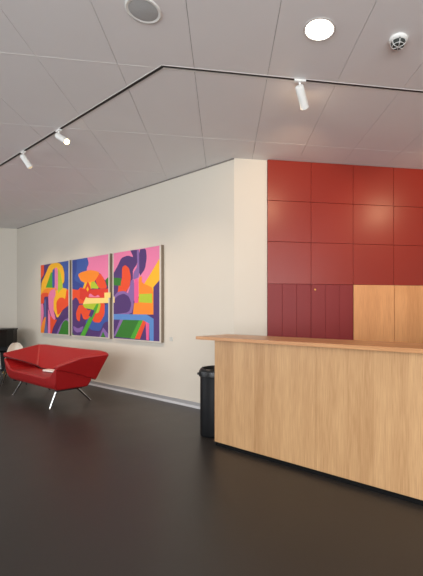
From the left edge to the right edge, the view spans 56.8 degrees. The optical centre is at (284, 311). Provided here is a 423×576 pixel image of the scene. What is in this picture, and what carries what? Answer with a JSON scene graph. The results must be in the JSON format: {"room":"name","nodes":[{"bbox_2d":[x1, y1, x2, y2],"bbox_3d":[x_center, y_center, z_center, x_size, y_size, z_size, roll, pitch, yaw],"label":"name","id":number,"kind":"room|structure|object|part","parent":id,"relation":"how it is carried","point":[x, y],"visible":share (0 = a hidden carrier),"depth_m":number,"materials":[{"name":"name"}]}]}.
{"room":"lobby","nodes":[
{"label":"lobby","id":0,"kind":"room"},
{"bbox_2d":[0,228,16,364],"bbox_3d":[-8.329,-0.318,8.791,4.340,3.315,0.200,0,0,-9],"label":"wall","id":1,"kind":"structure","parent":0,"point":[8,236],"depth_m":8.98,"materials":[{"name":"paint"}]},
{"bbox_2d":[17,159,233,402],"bbox_3d":[-3.443,-0.318,7.021,7.030,3.315,0.200,0,0,36],"label":"wall","id":2,"kind":"structure","parent":0,"point":[191,215],"depth_m":5.68,"materials":[{"name":"paint"}]},
{"bbox_2d":[40,260,71,335],"bbox_3d":[-4.691,-0.274,7.766,1.305,1.468,0.055,0,0,36],"label":"painting","id":3,"kind":"object","parent":2,"relation":"attached to","point":[56,277],"visible":1,"depth_m":7.69,"materials":[{"name":"multicoloured paint"}]},
{"bbox_2d":[72,253,111,338],"bbox_3d":[-3.530,-0.274,6.921,1.390,1.468,0.064,0,0,36],"label":"painting","id":4,"kind":"object","parent":2,"relation":"attached to","point":[92,275],"visible":1,"depth_m":6.85,"materials":[{"name":"multicoloured paint"}]},
{"bbox_2d":[17,158,233,228],"bbox_3d":[-3.493,-1.968,6.931,7.006,0.013,0.007,0,0,36],"label":"trim","id":5,"kind":"structure","parent":2,"relation":"attached to","point":[233,158],"depth_m":6.06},
{"bbox_2d":[113,245,163,342],"bbox_3d":[-2.377,-0.274,6.093,1.323,1.468,0.056,0,0,36],"label":"painting","id":6,"kind":"object","parent":2,"relation":"attached to","point":[138,274],"visible":1,"depth_m":6.01,"materials":[{"name":"multicoloured paint"}]},
{"bbox_2d":[88,381,199,408],"bbox_3d":[-3.495,1.299,6.926,7.009,0.082,0.016,0,0,36],"label":"baseboard","id":7,"kind":"structure","parent":2,"relation":"attached to","point":[178,401],"depth_m":5.93,"materials":[{"name":"metal"}]},
{"bbox_2d":[0,0,422,228],"bbox_3d":[-2.531,-2.024,2.835,14.500,0.101,14.600,0,0,-9],"label":"ceiling","id":8,"kind":"structure","parent":0,"point":[60,59],"depth_m":3.39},
{"bbox_2d":[125,0,161,23],"bbox_3d":[-0.925,-1.970,2.485,0.226,0.009,0.226,0,0,-9],"label":"ceiling speaker","id":9,"kind":"object","parent":8,"relation":"attached to","point":[144,11],"visible":1,"depth_m":2.48},
{"bbox_2d":[0,65,422,166],"bbox_3d":[-1.206,-1.972,4.271,10.892,0.005,2.261,0,0,15],"label":"track","id":10,"kind":"object","parent":8,"relation":"attached to","point":[159,68],"visible":1,"depth_m":3.29,"materials":[{"name":"black metal"}]},
{"bbox_2d":[20,150,32,168],"bbox_3d":[-3.180,-1.868,4.673,0.137,0.202,0.088,0,0,-18],"label":"track spotlight","id":11,"kind":"object","parent":10,"relation":"hanging from","point":[23,157],"visible":1,"depth_m":4.65,"materials":[{"name":"white metal"}]},
{"bbox_2d":[55,129,69,144],"bbox_3d":[-2.406,-1.884,4.098,0.180,0.170,0.066,0,0,18],"label":"track spotlight","id":12,"kind":"object","parent":10,"relation":"attached to","point":[58,135],"visible":1,"depth_m":4.08,"materials":[{"name":"white metal"}]},
{"bbox_3d":[-3.567,-1.972,4.922,6.387,0.005,0.029,0,0,36],"label":"track rail","id":13,"kind":"part","parent":10,"relation":"part of","materials":[{"name":"black metal"}]},
{"bbox_3d":[1.678,-1.972,3.477,5.384,0.005,0.029,0,0,-9],"label":"track rail","id":14,"kind":"part","parent":10,"relation":"part of","materials":[{"name":"black metal"}]},
{"bbox_2d":[294,79,308,109],"bbox_3d":[0.151,-1.867,3.272,0.099,0.204,0.188,0,0,29],"label":"track spotlight","id":15,"kind":"object","parent":10,"relation":"hanging from","point":[300,91],"visible":1,"depth_m":3.23,"materials":[{"name":"white metal"}]},
{"bbox_2d":[303,17,335,41],"bbox_3d":[0.241,-1.972,2.657,0.228,0.007,0.228,0,0,-9],"label":"recessed light","id":16,"kind":"object","parent":8,"relation":"in","point":[317,29],"visible":1,"depth_m":2.65,"materials":[{"name":"white plastic"}]},
{"bbox_2d":[389,33,407,49],"bbox_3d":[0.820,-1.945,2.750,0.134,0.060,0.134,0,0,-9],"label":"smoke detector","id":17,"kind":"object","parent":8,"relation":"attached to","point":[397,41],"visible":1,"depth_m":2.72,"materials":[{"name":"white plastic"}]},
{"bbox_2d":[0,369,422,575],"bbox_3d":[-2.506,1.390,2.991,14.400,0.100,14.100,0,0,-9],"label":"floor","id":18,"kind":"structure","parent":0,"point":[111,483],"depth_m":2.63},
{"bbox_2d":[0,328,17,374],"bbox_3d":[-6.827,0.849,7.784,2.158,0.982,1.476,0,0,-13],"label":"grand piano","id":19,"kind":"object","parent":18,"relation":"on","point":[8,336],"visible":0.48,"depth_m":8.04,"materials":[{"name":"black wood"}]},
{"bbox_3d":[-5.977,0.988,8.105,0.170,0.535,0.170,0,0,-13],"label":"leg","id":20,"kind":"part","parent":19,"relation":"part of","materials":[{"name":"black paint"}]},
{"bbox_3d":[-6.704,0.370,7.812,1.906,0.025,1.476,0,0,-13],"label":"lid","id":21,"kind":"part","parent":19,"relation":"part of","materials":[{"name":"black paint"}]},
{"bbox_2d":[0,343,26,385],"bbox_3d":[-5.041,0.965,7.091,0.417,0.756,0.439,0,0,-29],"label":"shell chair","id":22,"kind":"object","parent":18,"relation":"on","point":[14,346],"visible":0.35,"depth_m":7.21,"materials":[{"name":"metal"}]},
{"bbox_2d":[3,344,108,408],"bbox_3d":[-3.666,0.959,5.937,2.337,0.775,0.657,0,0,36],"label":"sofa","id":23,"kind":"object","parent":18,"relation":"on","point":[74,368],"visible":0.99,"depth_m":5.72,"materials":[{"name":"red leather"}]},
{"bbox_3d":[-4.296,1.219,6.095,0.241,0.251,0.035,0,0,22],"label":"leg","id":24,"kind":"part","parent":23,"relation":"part of","materials":[{"name":"silver metal"}]},
{"bbox_3d":[-3.708,0.927,5.880,1.870,0.340,0.498,0,0,36],"label":"seat","id":25,"kind":"part","parent":23,"relation":"part of","materials":[{"name":"red leather"}]},
{"bbox_3d":[-3.219,1.206,5.287,0.036,0.268,0.128,0,0,36],"label":"leg","id":26,"kind":"part","parent":23,"relation":"part of","materials":[{"name":"silver metal"}]},
{"bbox_3d":[-3.664,0.785,5.941,2.337,0.427,0.649,0,0,36],"label":"backrest","id":27,"kind":"part","parent":23,"relation":"part of","materials":[{"name":"red leather"}]},
{"bbox_2d":[197,365,214,437],"bbox_3d":[-0.781,0.974,4.189,0.359,0.732,0.344,0,0,-9],"label":"waste bin","id":28,"kind":"object","parent":18,"relation":"on","point":[206,373],"visible":0.59,"depth_m":4.04,"materials":[{"name":"black plastic"}]},
{"bbox_2d":[196,334,422,505],"bbox_3d":[1.211,0.794,2.973,4.500,1.092,1.022,0,0,36],"label":"reception desk","id":29,"kind":"object","parent":18,"relation":"on","point":[350,412],"visible":1,"depth_m":3.06,"materials":[{"name":"brown wood"}]},
{"bbox_3d":[-0.220,0.789,3.481,1.186,1.021,0.022,0,0,36],"label":"panel","id":30,"kind":"part","parent":29,"relation":"part of","materials":[{"name":"brown wood"}]},
{"bbox_2d":[196,334,422,353],"bbox_3d":[1.050,0.264,2.751,4.500,0.031,0.472,0,0,36],"label":"countertop","id":31,"kind":"structure","parent":29,"relation":"on","point":[296,341],"depth_m":3.13,"materials":[{"name":"brown wood"}]},
{"bbox_3d":[0.742,0.789,2.785,1.185,1.021,0.022,0,0,36],"label":"panel","id":32,"kind":"part","parent":29,"relation":"part of","materials":[{"name":"brown wood"}]},
{"bbox_2d":[234,158,266,335],"bbox_3d":[-0.463,-0.318,5.037,0.426,3.315,0.250,0,0,-9],"label":"wall","id":33,"kind":"structure","parent":0,"point":[250,175],"depth_m":4.91,"materials":[{"name":"paint"}]},
{"bbox_3d":[1.941,-0.317,5.431,4.446,3.315,0.230,0,0,-9],"label":"wall","id":34,"kind":"structure","parent":0,"visible":0},
{"bbox_2d":[267,160,422,339],"bbox_3d":[1.763,-0.316,5.250,4.035,3.311,0.068,0,0,-9],"label":"wall","id":35,"kind":"structure","parent":34,"relation":"attached to","point":[332,229],"depth_m":5.05,"materials":[{"name":"red paint"}]},
{"bbox_3d":[-0.132,0.449,4.930,0.190,1.623,0.018,0,0,-9],"label":"door","id":36,"kind":"part","parent":35,"relation":"part of","materials":[{"name":"paint"}]},
{"bbox_3d":[0.057,-0.638,4.961,0.572,0.543,0.018,0,0,-9],"label":"panel","id":37,"kind":"part","parent":35,"relation":"part of","materials":[{"name":"red paint"}]},
{"bbox_3d":[0.057,-1.178,4.961,0.572,0.528,0.018,0,0,-9],"label":"panel","id":38,"kind":"part","parent":35,"relation":"part of","materials":[{"name":"red paint"}]},
{"bbox_3d":[0.057,-1.708,4.961,0.572,0.524,0.018,0,0,-9],"label":"panel","id":39,"kind":"part","parent":35,"relation":"part of","materials":[{"name":"red paint"}]},
{"bbox_3d":[0.057,0.449,4.961,0.189,1.623,0.018,0,0,-9],"label":"door","id":40,"kind":"part","parent":35,"relation":"part of","materials":[{"name":"paint"}]},
{"bbox_3d":[0.246,0.449,4.991,0.189,1.623,0.018,0,0,-9],"label":"door","id":41,"kind":"part","parent":35,"relation":"part of","materials":[{"name":"paint"}]},
{"bbox_3d":[0.438,0.449,5.022,0.190,1.623,0.018,0,0,-9],"label":"door","id":42,"kind":"part","parent":35,"relation":"part of","materials":[{"name":"paint"}]},
{"bbox_3d":[0.626,-0.638,5.052,0.572,0.543,0.018,0,0,-9],"label":"panel","id":43,"kind":"part","parent":35,"relation":"part of","materials":[{"name":"red paint"}]},
{"bbox_3d":[0.626,-1.178,5.052,0.572,0.528,0.018,0,0,-9],"label":"panel","id":44,"kind":"part","parent":35,"relation":"part of","materials":[{"name":"red paint"}]},
{"bbox_3d":[0.626,-1.708,5.052,0.572,0.524,0.018,0,0,-9],"label":"panel","id":45,"kind":"part","parent":35,"relation":"part of","materials":[{"name":"red paint"}]},
{"bbox_3d":[0.626,0.449,5.052,0.189,1.623,0.018,0,0,-9],"label":"door","id":46,"kind":"part","parent":35,"relation":"part of","materials":[{"name":"paint"}]},
{"bbox_3d":[0.815,0.449,5.082,0.189,1.623,0.018,0,0,-9],"label":"door","id":47,"kind":"part","parent":35,"relation":"part of","materials":[{"name":"paint"}]},
{"bbox_3d":[1.196,-0.638,5.144,0.572,0.543,0.018,0,0,-9],"label":"panel","id":48,"kind":"part","parent":35,"relation":"part of","materials":[{"name":"red paint"}]},
{"bbox_3d":[1.196,-1.178,5.144,0.572,0.528,0.018,0,0,-9],"label":"panel","id":49,"kind":"part","parent":35,"relation":"part of","materials":[{"name":"red paint"}]},
{"bbox_3d":[1.196,-1.708,5.144,0.572,0.524,0.018,0,0,-9],"label":"panel","id":50,"kind":"part","parent":35,"relation":"part of","materials":[{"name":"red paint"}]},
{"bbox_2d":[353,285,422,342],"bbox_3d":[2.052,0.449,5.260,2.303,1.622,0.024,0,0,-9],"label":"upper cabinet","id":51,"kind":"object","parent":35,"relation":"attached to","point":[386,313],"visible":0.42,"depth_m":5.14,"materials":[{"name":"brown laminate"}]},
{"bbox_3d":[1.198,0.449,5.121,0.572,1.622,0.020,0,0,-9],"label":"door","id":52,"kind":"part","parent":51,"relation":"part of","materials":[{"name":"brown wood"}]},
{"bbox_3d":[1.768,0.449,5.212,0.570,1.622,0.020,0,0,-9],"label":"door","id":53,"kind":"part","parent":51,"relation":"part of","materials":[{"name":"brown wood"}]},
{"bbox_3d":[1.765,-0.638,5.235,0.572,0.543,0.018,0,0,-9],"label":"panel","id":54,"kind":"part","parent":35,"relation":"part of","materials":[{"name":"red paint"}]},
{"bbox_3d":[1.765,-1.178,5.235,0.572,0.528,0.018,0,0,-9],"label":"panel","id":55,"kind":"part","parent":35,"relation":"part of","materials":[{"name":"red paint"}]},
{"bbox_3d":[1.765,-1.708,5.235,0.572,0.524,0.018,0,0,-9],"label":"panel","id":56,"kind":"part","parent":35,"relation":"part of","materials":[{"name":"red paint"}]}
]}

